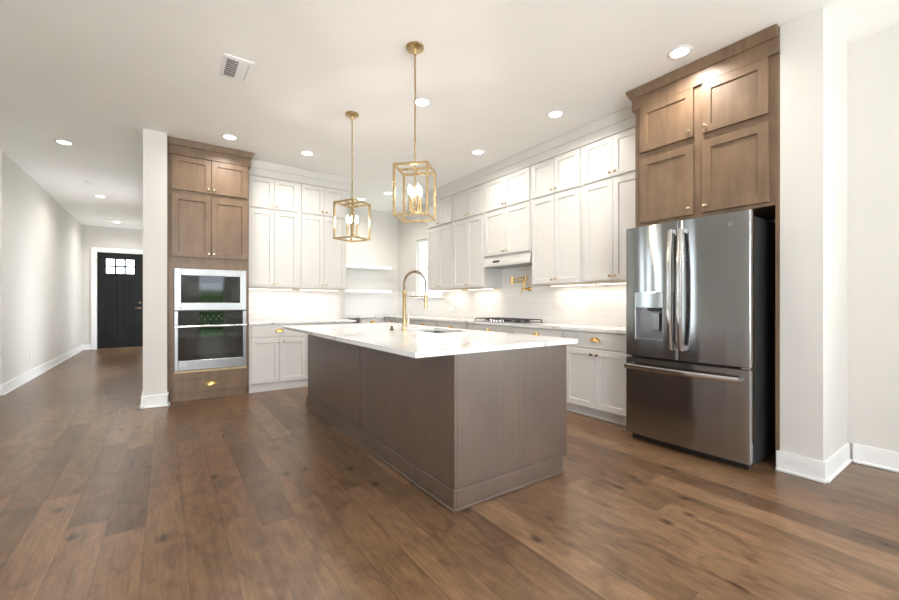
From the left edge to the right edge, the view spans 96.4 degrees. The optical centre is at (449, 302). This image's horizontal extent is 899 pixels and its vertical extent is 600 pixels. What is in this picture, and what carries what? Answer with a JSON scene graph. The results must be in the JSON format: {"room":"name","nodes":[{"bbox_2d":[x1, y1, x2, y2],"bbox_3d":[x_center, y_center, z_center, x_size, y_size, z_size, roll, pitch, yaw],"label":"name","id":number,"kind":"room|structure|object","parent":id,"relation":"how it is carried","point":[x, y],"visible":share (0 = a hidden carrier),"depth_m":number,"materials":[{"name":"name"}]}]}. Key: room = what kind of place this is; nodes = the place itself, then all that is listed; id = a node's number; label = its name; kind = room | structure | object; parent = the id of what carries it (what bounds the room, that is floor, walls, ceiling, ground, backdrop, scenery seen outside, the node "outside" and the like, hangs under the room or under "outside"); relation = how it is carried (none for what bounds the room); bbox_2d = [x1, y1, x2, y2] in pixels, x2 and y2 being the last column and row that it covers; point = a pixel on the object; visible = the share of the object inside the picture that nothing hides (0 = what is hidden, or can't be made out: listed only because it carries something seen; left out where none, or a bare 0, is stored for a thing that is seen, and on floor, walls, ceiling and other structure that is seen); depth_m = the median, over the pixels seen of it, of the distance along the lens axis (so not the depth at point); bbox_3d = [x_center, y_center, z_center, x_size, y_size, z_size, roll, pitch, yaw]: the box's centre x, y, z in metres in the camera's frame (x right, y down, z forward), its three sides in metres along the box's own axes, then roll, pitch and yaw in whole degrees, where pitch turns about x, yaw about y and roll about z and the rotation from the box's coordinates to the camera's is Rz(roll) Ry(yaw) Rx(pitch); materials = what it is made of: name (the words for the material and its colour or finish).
{"room":"kitchen","nodes":[
{"label":"kitchen","id":0,"kind":"room"},
{"bbox_2d":[0,149,81,384],"bbox_3d":[-7.326,-0.375,7.376,0.128,3.060,5.900,0,0,-35],"label":"wall","id":1,"kind":"structure","parent":0,"point":[41,241],"depth_m":6.26,"materials":[{"name":"paint"}]},
{"bbox_2d":[0,345,83,395],"bbox_3d":[-8.613,1.087,6.451,3.357,0.135,5.929,0,0,-35],"label":"baseboard","id":2,"kind":"structure","parent":1,"relation":"attached to","point":[11,385],"depth_m":6.21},
{"bbox_2d":[82,225,142,344],"bbox_3d":[-8.378,-0.375,10.329,1.812,3.060,0.140,0,0,-35],"label":"wall","id":3,"kind":"structure","parent":0,"point":[92,236],"depth_m":9.92,"materials":[{"name":"paint"}]},
{"bbox_2d":[83,344,90,349],"bbox_3d":[-8.366,1.087,10.235,1.435,0.135,0.029,0,0,-35],"label":"baseboard","id":4,"kind":"structure","parent":3,"relation":"attached to","point":[85,346],"depth_m":9.86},
{"bbox_2d":[91,247,142,349],"bbox_3d":[-8.409,-0.113,10.294,1.140,2.535,0.162,0,0,-35],"label":"door","id":5,"kind":"structure","parent":3,"relation":"in","point":[116,299],"depth_m":10.22,"materials":[{"name":"black wood"}]},
{"bbox_2d":[143,129,166,395],"bbox_3d":[-5.473,-0.375,7.594,0.217,3.060,7.680,0,0,-35],"label":"wall","id":6,"kind":"structure","parent":0,"point":[154,142],"depth_m":4.45,"materials":[{"name":"paint"}]},
{"bbox_2d":[139,391,169,408],"bbox_3d":[-5.460,1.087,7.573,0.273,0.135,7.689,0,0,-35],"label":"baseboard","id":7,"kind":"structure","parent":6,"relation":"attached to","point":[161,400],"depth_m":4.44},
{"bbox_2d":[259,290,344,320],"bbox_3d":[-2.692,-0.375,5.884,2.358,3.060,0.120,0,0,-35],"label":"wall","id":8,"kind":"structure","parent":0,"point":[342,292],"depth_m":6.49,"materials":[{"name":"paint"}]},
{"bbox_2d":[249,207,298,288],"bbox_3d":[-2.513,-0.738,5.673,0.680,1.071,0.422,0,0,-35],"label":"upper cabinet","id":9,"kind":"object","parent":8,"relation":"attached to","point":[273,235],"visible":0.97,"depth_m":5.52,"materials":[{"name":"white wood"}]},
{"bbox_2d":[249,288,291,289],"bbox_3d":[-2.538,-0.195,5.681,0.600,0.014,0.050,0,0,-35],"label":"light bar","id":10,"kind":"object","parent":9,"relation":"attached to","point":[249,288],"visible":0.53,"depth_m":5.67,"materials":[{"name":"white plastic"}]},
{"bbox_2d":[249,175,298,213],"bbox_3d":[-2.513,-1.492,5.673,0.680,0.436,0.422,0,0,-35],"label":"upper cabinet","id":11,"kind":"object","parent":8,"relation":"attached to","point":[264,193],"visible":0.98,"depth_m":5.52,"materials":[{"name":"white wood"}]},
{"bbox_2d":[249,289,339,320],"bbox_3d":[-2.341,0.007,6.051,1.421,0.494,0.009,0,0,-35],"label":"backsplash","id":12,"kind":"structure","parent":8,"relation":"attached to","point":[282,304],"depth_m":6.04,"materials":[{"name":"tile"}]},
{"bbox_2d":[299,214,345,289],"bbox_3d":[-1.951,-0.738,6.069,0.694,1.071,0.422,0,0,-35],"label":"upper cabinet","id":13,"kind":"object","parent":8,"relation":"attached to","point":[322,258],"visible":0.98,"depth_m":5.90,"materials":[{"name":"white wood"}]},
{"bbox_2d":[299,289,337,290],"bbox_3d":[-1.974,-0.195,6.078,0.580,0.014,0.050,0,0,-35],"label":"light bar","id":14,"kind":"object","parent":13,"relation":"attached to","point":[299,289],"visible":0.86,"depth_m":6.06,"materials":[{"name":"white plastic"}]},
{"bbox_2d":[299,183,345,218],"bbox_3d":[-1.951,-1.492,6.069,0.694,0.436,0.422,0,0,-35],"label":"upper cabinet","id":15,"kind":"object","parent":8,"relation":"attached to","point":[313,200],"visible":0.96,"depth_m":5.90,"materials":[{"name":"white wood"}]},
{"bbox_2d":[249,159,351,191],"bbox_3d":[-2.201,-1.806,5.887,1.436,0.193,0.422,0,0,-35],"label":"trim","id":16,"kind":"structure","parent":15,"relation":"on","point":[258,168],"depth_m":5.70,"materials":[{"name":"white wood"}]},
{"bbox_2d":[345,207,397,318],"bbox_3d":[-2.806,-0.375,7.529,4.068,3.060,0.140,0,0,-35],"label":"wall","id":17,"kind":"structure","parent":0,"point":[382,250],"depth_m":8.31,"materials":[{"name":"paint"}]},
{"bbox_2d":[345,290,391,292],"bbox_3d":[-1.739,-0.228,8.036,1.180,0.055,0.240,0,0,-35],"label":"floating shelf","id":18,"kind":"object","parent":17,"relation":"attached to","point":[346,291],"visible":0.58,"depth_m":7.98,"materials":[{"name":"white wood"}]},
{"bbox_2d":[346,265,391,270],"bbox_3d":[-1.742,-0.708,8.040,1.180,0.055,0.250,0,0,-35],"label":"floating shelf","id":19,"kind":"object","parent":17,"relation":"attached to","point":[347,266],"visible":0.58,"depth_m":7.99,"materials":[{"name":"white wood"}]},
{"bbox_2d":[345,292,397,315],"bbox_3d":[-1.767,0.012,8.169,1.608,0.484,0.009,0,0,-35],"label":"backsplash","id":20,"kind":"structure","parent":17,"relation":"attached to","point":[355,303],"depth_m":8.28,"materials":[{"name":"tile"}]},
{"bbox_2d":[0,347,898,599],"bbox_3d":[-2.875,1.215,3.296,9.500,0.120,18.100,0,0,-35],"label":"floor","id":21,"kind":"structure","parent":0,"point":[251,496],"depth_m":2.18,"materials":[{"name":"brown wood"}]},
{"bbox_2d":[167,136,254,402],"bbox_3d":[-3.042,-0.374,5.124,0.906,3.058,0.678,0,0,-35],"label":"tall cabinet","id":22,"kind":"object","parent":21,"relation":"on","point":[208,184],"visible":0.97,"depth_m":4.83,"materials":[{"name":"brown wood"}]},
{"bbox_2d":[174,268,245,309],"bbox_3d":[-3.013,-0.158,5.062,0.752,0.491,0.474,0,0,-35],"label":"microwave","id":23,"kind":"object","parent":22,"relation":"in","point":[194,289],"visible":1,"depth_m":4.86,"materials":[{"name":"silver metal"}]},
{"bbox_2d":[174,311,246,373],"bbox_3d":[-3.026,0.462,5.081,0.760,0.724,0.648,0,0,-35],"label":"wall oven","id":24,"kind":"object","parent":22,"relation":"in","point":[203,340],"visible":1,"depth_m":4.84,"materials":[{"name":"silver metal"}]},
{"bbox_2d":[249,324,306,392],"bbox_3d":[-2.423,0.720,5.568,0.725,0.870,0.687,0,0,-35],"label":"base cabinet","id":25,"kind":"object","parent":21,"relation":"on","point":[277,355],"visible":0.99,"depth_m":5.29,"materials":[{"name":"white wood"}]},
{"bbox_2d":[249,319,355,324],"bbox_3d":[-2.148,0.270,5.783,1.426,0.029,0.668,0,0,-35],"label":"countertop","id":26,"kind":"structure","parent":25,"relation":"on","point":[305,321],"depth_m":5.56,"materials":[{"name":"white stone"}]},
{"bbox_2d":[307,322,351,385],"bbox_3d":[-1.859,0.720,5.966,0.650,0.870,0.687,0,0,-35],"label":"base cabinet","id":27,"kind":"object","parent":21,"relation":"on","point":[342,322],"visible":0.02,"depth_m":5.57,"materials":[{"name":"white wood"}]},
{"bbox_2d":[348,318,384,323],"bbox_3d":[-1.617,0.720,7.855,0.510,0.870,0.647,0,0,-35],"label":"base cabinet","id":28,"kind":"object","parent":21,"relation":"on","point":[358,320],"visible":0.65,"depth_m":7.62,"materials":[{"name":"white wood"}]},
{"bbox_2d":[385,318,397,322],"bbox_3d":[-0.881,0.720,7.724,0.647,0.870,0.519,0,0,-35],"label":"base cabinet","id":29,"kind":"object","parent":21,"relation":"on","point":[391,320],"visible":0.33,"depth_m":7.52,"materials":[{"name":"white wood"}]},
{"bbox_2d":[397,319,410,323],"bbox_3d":[-0.592,0.720,7.314,0.647,0.870,0.483,0,0,-35],"label":"base cabinet","id":30,"kind":"object","parent":21,"relation":"on","point":[398,320],"visible":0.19,"depth_m":7.21,"materials":[{"name":"white wood"}]},
{"bbox_2d":[410,319,437,326],"bbox_3d":[-0.210,0.720,6.773,0.647,0.870,0.839,0,0,-35],"label":"base cabinet","id":31,"kind":"object","parent":21,"relation":"on","point":[413,322],"visible":0.17,"depth_m":6.57,"materials":[{"name":"white wood"}]},
{"bbox_2d":[305,331,566,513],"bbox_3d":[-0.389,0.720,3.666,1.024,0.870,2.874,0,0,-35],"label":"kitchen island","id":32,"kind":"object","parent":21,"relation":"on","point":[468,430],"visible":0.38,"depth_m":2.56,"materials":[{"name":"brown wood"}]},
{"bbox_2d":[282,322,577,357],"bbox_3d":[-0.477,0.269,3.631,1.315,0.030,2.915,0,0,-35],"label":"island countertop","id":33,"kind":"structure","parent":32,"relation":"on","point":[414,343],"depth_m":2.86,"materials":[{"name":"white stone"}]},
{"bbox_2d":[401,270,427,330],"bbox_3d":[-0.324,-0.025,3.748,0.281,0.559,0.060,0,0,-35],"label":"faucet","id":34,"kind":"object","parent":33,"relation":"on","point":[404,296],"visible":1,"depth_m":3.68,"materials":[{"name":"gold metal"}]},
{"bbox_2d":[437,321,467,328],"bbox_3d":[0.254,0.720,6.115,0.647,0.870,0.770,0,0,-35],"label":"base cabinet","id":35,"kind":"object","parent":21,"relation":"on","point":[439,323],"visible":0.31,"depth_m":5.91,"materials":[{"name":"white wood"}]},
{"bbox_2d":[468,323,512,332],"bbox_3d":[0.737,0.720,5.430,0.647,0.870,0.904,0,0,-35],"label":"base cabinet","id":36,"kind":"object","parent":21,"relation":"on","point":[482,327],"visible":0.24,"depth_m":5.22,"materials":[{"name":"white wood"}]},
{"bbox_2d":[513,326,568,410],"bbox_3d":[1.221,0.720,4.744,0.647,0.870,0.774,0,0,-35],"label":"base cabinet","id":37,"kind":"object","parent":21,"relation":"on","point":[516,330],"visible":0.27,"depth_m":4.53,"materials":[{"name":"white wood"}]},
{"bbox_2d":[565,330,631,425],"bbox_3d":[1.664,0.720,4.115,0.647,0.870,0.762,0,0,-35],"label":"base cabinet","id":38,"kind":"object","parent":21,"relation":"on","point":[596,372],"visible":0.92,"depth_m":3.93,"materials":[{"name":"white wood"}]},
{"bbox_2d":[345,315,625,333],"bbox_3d":[-0.129,0.270,5.856,1.618,0.029,5.676,0,0,-35],"label":"countertop","id":39,"kind":"structure","parent":38,"relation":"on","point":[548,325],"depth_m":4.93,"materials":[{"name":"white stone"}]},
{"bbox_2d":[473,317,542,323],"bbox_3d":[0.773,0.234,5.428,0.430,0.043,0.910,0,0,-35],"label":"cooktop","id":40,"kind":"object","parent":39,"relation":"in","point":[497,319],"visible":1,"depth_m":5.29,"materials":[{"name":"silver metal"}]},
{"bbox_2d":[624,209,774,468],"bbox_3d":[2.061,0.263,3.287,0.883,1.785,0.903,0,0,-35],"label":"refrigerator","id":41,"kind":"object","parent":21,"relation":"on","point":[700,292],"visible":1,"depth_m":2.96,"materials":[{"name":"silver metal"}]},
{"bbox_2d":[625,24,779,467],"bbox_3d":[2.184,-0.374,3.384,0.670,3.058,1.102,0,0,-35],"label":"tall cabinet","id":42,"kind":"object","parent":21,"relation":"on","point":[707,129],"visible":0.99,"depth_m":3.07,"materials":[{"name":"brown wood"}]},
{"bbox_2d":[0,0,898,229],"bbox_3d":[-2.875,-1.965,3.296,9.500,0.120,18.100,0,0,-35],"label":"ceiling","id":43,"kind":"structure","parent":0,"point":[92,75],"depth_m":3.33,"materials":[{"name":"paint"}]},
{"bbox_2d":[54,139,73,144],"bbox_3d":[-4.569,-1.901,4.768,0.176,0.006,0.176,0,0,-35],"label":"recessed light","id":44,"kind":"object","parent":43,"relation":"in","point":[60,141],"visible":1,"depth_m":4.77,"materials":[{"name":"white plastic"}]},
{"bbox_2d":[84,180,95,184],"bbox_3d":[-5.649,-1.883,6.320,0.136,0.044,0.136,0,0,-35],"label":"smoke detector","id":45,"kind":"object","parent":43,"relation":"attached to","point":[85,181],"visible":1,"depth_m":6.29,"materials":[{"name":"white plastic"}]},
{"bbox_2d":[221,134,237,139],"bbox_3d":[-2.524,-1.901,4.620,0.176,0.006,0.176,0,0,-35],"label":"recessed light","id":46,"kind":"object","parent":43,"relation":"in","point":[226,136],"visible":1,"depth_m":4.61,"materials":[{"name":"white plastic"}]},
{"bbox_2d":[219,53,253,82],"bbox_3d":[-1.736,-1.898,3.272,0.214,0.014,0.356,0,0,-35],"label":"ceiling vent","id":47,"kind":"object","parent":43,"relation":"in","point":[232,67],"visible":1,"depth_m":3.25,"materials":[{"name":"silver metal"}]},
{"bbox_2d":[300,150,314,155],"bbox_3d":[-1.807,-1.901,5.113,0.176,0.006,0.176,0,0,-35],"label":"recessed light","id":48,"kind":"object","parent":43,"relation":"in","point":[304,152],"visible":1,"depth_m":5.10,"materials":[{"name":"white plastic"}]},
{"bbox_2d":[333,111,370,241],"bbox_3d":[-0.982,-1.270,4.058,0.261,1.269,0.261,0,0,29],"label":"pendant lantern","id":49,"kind":"object","parent":43,"relation":"hanging from","point":[350,114],"visible":1,"depth_m":4.05,"materials":[{"name":"gold metal"}]},
{"bbox_2d":[346,215,357,235],"bbox_3d":[-0.982,-0.837,4.058,0.114,0.338,0.113,0,0,-35],"label":"bulb","id":50,"kind":"object","parent":49,"relation":"on","point":[347,218],"depth_m":4.05,"materials":[{"name":"white glass"}]},
{"bbox_2d":[393,41,435,222],"bbox_3d":[-0.256,-1.264,2.991,0.261,1.279,0.261,0,0,10],"label":"pendant lantern","id":51,"kind":"object","parent":43,"relation":"hanging from","point":[413,47],"visible":1,"depth_m":2.99,"materials":[{"name":"gold metal"}]},
{"bbox_2d":[408,170,421,212],"bbox_3d":[-0.256,-0.830,2.991,0.089,0.343,0.090,0,0,10],"label":"bulb","id":52,"kind":"object","parent":51,"relation":"on","point":[411,192],"depth_m":2.99,"materials":[{"name":"white glass"}]},
{"bbox_2d":[413,97,430,106],"bbox_3d":[-0.262,-1.901,3.817,0.176,0.006,0.176,0,0,-35],"label":"recessed light","id":53,"kind":"object","parent":43,"relation":"in","point":[421,102],"visible":0.87,"depth_m":3.81,"materials":[{"name":"white plastic"}]},
{"bbox_2d":[471,149,484,154],"bbox_3d":[0.358,-1.901,5.080,0.176,0.006,0.176,0,0,-35],"label":"recessed light","id":54,"kind":"object","parent":43,"relation":"in","point":[477,151],"visible":1,"depth_m":5.06,"materials":[{"name":"white plastic"}]},
{"bbox_2d":[546,110,563,117],"bbox_3d":[1.067,-1.901,4.056,0.176,0.006,0.176,0,0,-35],"label":"recessed light","id":55,"kind":"object","parent":43,"relation":"in","point":[554,113],"visible":1,"depth_m":4.05,"materials":[{"name":"white plastic"}]},
{"bbox_2d":[666,45,692,58],"bbox_3d":[1.748,-1.901,3.056,0.176,0.006,0.176,0,0,-35],"label":"recessed light","id":56,"kind":"object","parent":43,"relation":"in","point":[681,51],"visible":1,"depth_m":3.05,"materials":[{"name":"white plastic"}]},
{"bbox_2d":[398,24,898,459],"bbox_3d":[2.429,-0.375,3.756,0.140,3.060,12.340,0,0,-35],"label":"wall","id":57,"kind":"structure","parent":0,"point":[873,59],"depth_m":2.85,"materials":[{"name":"paint"}]},
{"bbox_2d":[413,239,442,298],"bbox_3d":[-0.369,-0.662,7.669,0.145,1.165,1.040,0,0,-35],"label":"window","id":58,"kind":"structure","parent":57,"relation":"in","point":[420,242],"depth_m":8.02,"materials":[{"name":"white wood"}]},
{"bbox_2d":[427,195,452,229],"bbox_3d":[-0.040,-1.492,6.779,0.402,0.436,0.764,0,0,-35],"label":"upper cabinet","id":59,"kind":"object","parent":57,"relation":"attached to","point":[444,207],"visible":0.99,"depth_m":6.61,"materials":[{"name":"white wood"}]},
{"bbox_2d":[423,105,634,203],"bbox_3d":[0.854,-1.806,5.502,0.402,0.193,4.006,0,0,-35],"label":"trim","id":60,"kind":"structure","parent":59,"relation":"on","point":[622,120],"depth_m":4.78,"materials":[{"name":"white wood"}]},
{"bbox_2d":[427,223,467,290],"bbox_3d":[-0.040,-0.745,6.779,0.402,1.056,0.764,0,0,-35],"label":"upper cabinet","id":61,"kind":"object","parent":57,"relation":"attached to","point":[439,239],"visible":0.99,"depth_m":6.64,"materials":[{"name":"white wood"}]},
{"bbox_2d":[453,184,483,222],"bbox_3d":[0.398,-1.492,6.157,0.402,0.436,0.755,0,0,-35],"label":"upper cabinet","id":62,"kind":"object","parent":57,"relation":"attached to","point":[469,203],"visible":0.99,"depth_m":6.03,"materials":[{"name":"white wood"}]},
{"bbox_2d":[453,214,501,288],"bbox_3d":[0.398,-0.745,6.157,0.402,1.056,0.755,0,0,-35],"label":"upper cabinet","id":63,"kind":"object","parent":57,"relation":"attached to","point":[469,272],"visible":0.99,"depth_m":5.99,"materials":[{"name":"white wood"}]},
{"bbox_2d":[483,251,531,268],"bbox_3d":[0.887,-0.570,5.478,0.374,0.147,0.900,0,0,-35],"label":"range hood","id":64,"kind":"object","parent":57,"relation":"attached to","point":[524,259],"visible":0.88,"depth_m":5.35,"materials":[{"name":"white metal"}]},
{"bbox_2d":[484,201,531,257],"bbox_3d":[0.881,-0.959,5.473,0.402,0.628,0.915,0,0,-35],"label":"upper cabinet","id":65,"kind":"object","parent":57,"relation":"attached to","point":[507,231],"visible":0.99,"depth_m":5.33,"materials":[{"name":"white wood"}]},
{"bbox_2d":[484,166,531,213],"bbox_3d":[0.881,-1.492,5.473,0.402,0.436,0.915,0,0,-35],"label":"upper cabinet","id":66,"kind":"object","parent":57,"relation":"attached to","point":[515,188],"visible":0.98,"depth_m":5.32,"materials":[{"name":"white wood"}]},
{"bbox_2d":[398,266,625,325],"bbox_3d":[0.532,-0.205,6.316,0.009,0.919,5.670,0,0,-35],"label":"backsplash","id":67,"kind":"structure","parent":57,"relation":"attached to","point":[605,304],"depth_m":5.49,"materials":[{"name":"tile"}]},
{"bbox_2d":[511,276,530,292],"bbox_3d":[0.981,-0.251,5.586,0.096,0.233,0.329,0,0,-35],"label":"pot filler","id":68,"kind":"object","parent":67,"relation":"attached to","point":[525,277],"visible":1,"depth_m":5.52,"materials":[{"name":"gold metal"}]},
{"bbox_2d":[578,306,585,311],"bbox_3d":[1.582,0.075,4.811,0.008,0.072,0.115,0,0,-35],"label":"power outlet","id":69,"kind":"object","parent":67,"relation":"attached to","point":[580,308],"visible":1,"depth_m":4.81,"materials":[{"name":"white plastic"}]},
{"bbox_2d":[532,147,582,200],"bbox_3d":[1.361,-1.492,4.793,0.402,0.436,0.749,0,0,-35],"label":"upper cabinet","id":70,"kind":"object","parent":57,"relation":"attached to","point":[564,172],"visible":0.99,"depth_m":4.65,"materials":[{"name":"white wood"}]},
{"bbox_2d":[532,187,596,285],"bbox_3d":[1.361,-0.745,4.793,0.402,1.056,0.749,0,0,-35],"label":"upper cabinet","id":71,"kind":"object","parent":57,"relation":"attached to","point":[557,219],"visible":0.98,"depth_m":4.65,"materials":[{"name":"white wood"}]},
{"bbox_2d":[550,283,595,286],"bbox_3d":[1.450,-0.210,4.755,0.050,0.014,0.620,0,0,-35],"label":"light bar","id":72,"kind":"object","parent":71,"relation":"attached to","point":[591,283],"visible":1,"depth_m":4.71,"materials":[{"name":"white plastic"}]},
{"bbox_2d":[583,172,634,282],"bbox_3d":[1.795,-0.745,4.177,0.402,1.056,0.755,0,0,-35],"label":"upper cabinet","id":73,"kind":"object","parent":57,"relation":"attached to","point":[608,205],"visible":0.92,"depth_m":4.14,"materials":[{"name":"white wood"}]},
{"bbox_2d":[597,282,625,284],"bbox_3d":[1.796,-0.210,4.264,0.050,0.014,0.500,0,0,-35],"label":"light bar","id":74,"kind":"object","parent":73,"relation":"attached to","point":[613,282],"visible":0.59,"depth_m":4.28,"materials":[{"name":"white plastic"}]},
{"bbox_2d":[583,127,634,185],"bbox_3d":[1.795,-1.492,4.177,0.402,0.436,0.755,0,0,-35],"label":"upper cabinet","id":75,"kind":"object","parent":57,"relation":"attached to","point":[613,156],"visible":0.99,"depth_m":4.11,"materials":[{"name":"white wood"}]},
{"bbox_2d":[852,443,898,472],"bbox_3d":[4.426,1.087,0.796,0.029,0.135,5.200,0,0,-35],"label":"baseboard","id":76,"kind":"structure","parent":57,"relation":"attached to","point":[879,458],"depth_m":2.82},
{"bbox_2d":[780,8,846,460],"bbox_3d":[2.654,-0.375,2.902,0.758,3.060,0.224,0,0,-35],"label":"wall","id":77,"kind":"structure","parent":0,"point":[813,52],"depth_m":2.71,"materials":[{"name":"paint"}]},
{"bbox_2d":[775,442,851,483],"bbox_3d":[2.586,1.087,2.847,0.642,0.135,0.271,0,0,-35],"label":"baseboard","id":78,"kind":"structure","parent":77,"relation":"attached to","point":[825,471],"depth_m":2.69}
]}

